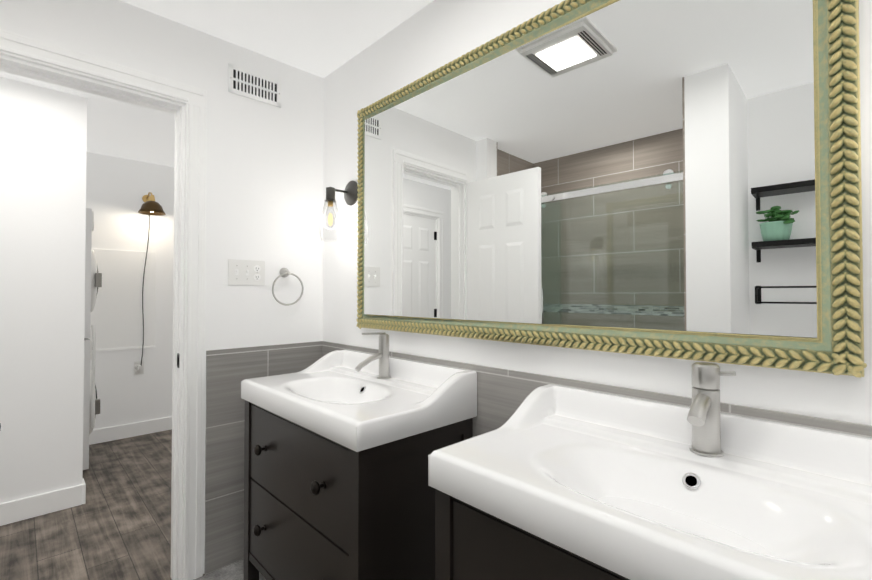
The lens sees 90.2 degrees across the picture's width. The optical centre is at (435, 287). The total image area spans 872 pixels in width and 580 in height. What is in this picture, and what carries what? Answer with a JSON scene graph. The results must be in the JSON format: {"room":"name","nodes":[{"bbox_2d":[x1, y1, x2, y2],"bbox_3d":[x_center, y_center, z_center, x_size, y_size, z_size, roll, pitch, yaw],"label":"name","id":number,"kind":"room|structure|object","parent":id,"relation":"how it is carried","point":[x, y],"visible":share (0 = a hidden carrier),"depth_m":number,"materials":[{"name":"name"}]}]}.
{"room":"bathroom","nodes":[
{"label":"bathroom","id":0,"kind":"room"},
{"bbox_2d":[0,77,86,503],"bbox_3d":[-2.329,0.068,2.320,0.700,2.360,0.100,1,-1,-44],"label":"wall","id":1,"kind":"structure","parent":0,"point":[43,144],"depth_m":2.40,"materials":[{"name":"white paint"}]},
{"bbox_2d":[0,484,82,525],"bbox_3d":[-2.259,1.190,2.291,0.615,0.115,0.014,1,-1,-44],"label":"baseboard","id":2,"kind":"structure","parent":1,"relation":"attached to","point":[13,511],"depth_m":2.38,"materials":[{"name":"white wood"}]},
{"bbox_2d":[82,478,85,503],"bbox_3d":[-2.067,1.194,2.545,0.014,0.115,0.114,1,-1,-44],"label":"baseboard","id":3,"kind":"structure","parent":1,"relation":"attached to","point":[84,494],"depth_m":2.50,"materials":[{"name":"white wood"}]},
{"bbox_2d":[0,429,242,579],"bbox_3d":[-1.413,1.262,1.248,4.000,0.060,5.550,1,-1,-44],"label":"floor","id":4,"kind":"structure","parent":0,"point":[116,525],"depth_m":2.25,"materials":[{"name":"brown wood"}]},
{"bbox_2d":[83,208,101,469],"bbox_3d":[-2.805,0.358,2.975,0.770,1.800,0.670,1,-1,-44],"label":"stack","id":5,"kind":"object","parent":4,"relation":"on","point":[93,283],"visible":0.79,"depth_m":2.97,"materials":[{"name":"white"}]},
{"bbox_2d":[241,332,476,579],"bbox_3d":[-0.335,0.706,1.621,0.514,1.063,0.840,1,-1,-44],"label":"bathroom vanity","id":6,"kind":"object","parent":4,"relation":"on","point":[340,446],"visible":1,"depth_m":1.38,"materials":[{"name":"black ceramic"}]},
{"bbox_2d":[428,362,871,579],"bbox_3d":[0.452,0.693,0.802,0.514,1.063,0.870,1,-1,-44],"label":"bathroom vanity","id":7,"kind":"object","parent":4,"relation":"on","point":[551,482],"visible":1,"depth_m":0.83,"materials":[{"name":"white ceramic"}]},
{"bbox_2d":[86,152,173,429],"bbox_3d":[-2.710,0.088,3.675,2.370,2.360,0.120,1,-1,-44],"label":"wall","id":8,"kind":"structure","parent":0,"point":[117,189],"depth_m":3.72,"materials":[{"name":"white paint"}]},
{"bbox_2d":[88,249,155,351],"bbox_3d":[-2.647,0.108,3.638,0.510,0.840,0.020,1,-1,-44],"label":"panel","id":9,"kind":"object","parent":8,"relation":"attached to","point":[117,314],"visible":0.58,"depth_m":3.66,"materials":[{"name":"white"}]},
{"bbox_2d":[89,416,171,444],"bbox_3d":[-2.663,1.210,3.609,2.130,0.115,0.014,1,-1,-44],"label":"baseboard","id":10,"kind":"structure","parent":8,"relation":"attached to","point":[101,435],"depth_m":3.67,"materials":[{"name":"white wood"}]},
{"bbox_2d":[134,192,165,374],"bbox_3d":[-2.413,-0.035,3.663,0.200,1.566,0.310,1,-1,-44],"label":"light","id":11,"kind":"object","parent":8,"relation":"attached to","point":[150,206],"visible":1,"depth_m":3.71,"materials":[{"name":"gold metal"}]},
{"bbox_2d":[0,0,323,573],"bbox_3d":[-1.053,0.062,1.938,1.390,2.360,0.120,1,-1,-44],"label":"wall","id":12,"kind":"structure","parent":0,"point":[264,181],"depth_m":2.01,"materials":[{"name":"white paint"}]},
{"bbox_2d":[0,29,206,579],"bbox_3d":[-1.296,0.188,1.685,0.698,2.100,0.145,1,-1,-44],"label":"door frame","id":13,"kind":"structure","parent":12,"relation":"attached to","point":[37,52],"depth_m":1.84,"materials":[{"name":"white wood"}]},
{"bbox_2d":[228,259,264,284],"bbox_3d":[-0.876,-0.069,2.016,0.166,0.116,0.016,1,-1,-44],"label":"switch plate","id":14,"kind":"object","parent":12,"relation":"attached to","point":[246,272],"visible":1,"depth_m":2.01,"materials":[{"name":"white plastic"}]},
{"bbox_2d":[228,63,280,107],"bbox_3d":[-0.853,-0.951,2.055,0.245,0.130,0.009,1,-1,-44],"label":"air vent","id":15,"kind":"object","parent":12,"relation":"in","point":[244,82],"visible":1,"depth_m":2.05,"materials":[{"name":"white metal"}]},
{"bbox_2d":[204,341,321,574],"bbox_3d":[-0.797,0.762,2.083,0.565,0.965,0.010,1,-1,-44],"label":"wall tile","id":16,"kind":"structure","parent":12,"relation":"attached to","point":[228,371],"depth_m":1.95,"materials":[{"name":"grey tile"}]},
{"bbox_2d":[272,268,303,305],"bbox_3d":[-0.732,-0.004,2.127,0.161,0.186,0.054,1,-1,-44],"label":"towel ring","id":17,"kind":"object","parent":12,"relation":"attached to","point":[284,272],"visible":0.98,"depth_m":2.12,"materials":[{"name":"silver metal"}]},
{"bbox_2d":[0,0,433,166],"bbox_3d":[-1.413,-1.158,1.284,4.000,0.060,5.550,1,-1,-44],"label":"ceiling","id":18,"kind":"structure","parent":0,"point":[322,38],"depth_m":1.94,"materials":[{"name":"white paint"}]},
{"bbox_2d":[194,559,265,579],"bbox_3d":[-0.615,1.231,1.735,0.535,0.016,0.685,1,-1,-44],"label":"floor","id":19,"kind":"structure","parent":0,"point":[234,571],"depth_m":1.85,"materials":[{"name":"grey tile"}]},
{"bbox_2d":[323,0,871,425],"bbox_3d":[0.441,0.052,1.300,0.120,2.360,2.870,1,-1,-44],"label":"wall","id":20,"kind":"structure","parent":0,"point":[430,37],"depth_m":1.51,"materials":[{"name":"white paint"}]},
{"bbox_2d":[319,180,357,241],"bbox_3d":[-0.466,-0.365,2.042,0.168,0.302,0.120,1,-1,-44],"label":"sconce","id":21,"kind":"object","parent":20,"relation":"attached to","point":[350,191],"visible":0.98,"depth_m":2.04,"materials":[{"name":"grey"}]},
{"bbox_2d":[322,341,871,437],"bbox_3d":[0.356,0.750,1.284,0.010,0.965,2.740,1,-1,-44],"label":"wall tile","id":22,"kind":"structure","parent":20,"relation":"attached to","point":[502,394],"depth_m":1.38,"materials":[{"name":"grey tile"}]},
{"bbox_2d":[356,0,866,377],"bbox_3d":[0.222,-0.327,1.418,0.040,1.013,1.673,1,-1,-44],"label":"framed mirror","id":23,"kind":"object","parent":20,"relation":"attached to","point":[678,179],"visible":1,"depth_m":1.12,"materials":[{"name":"gold metal"}]}
]}

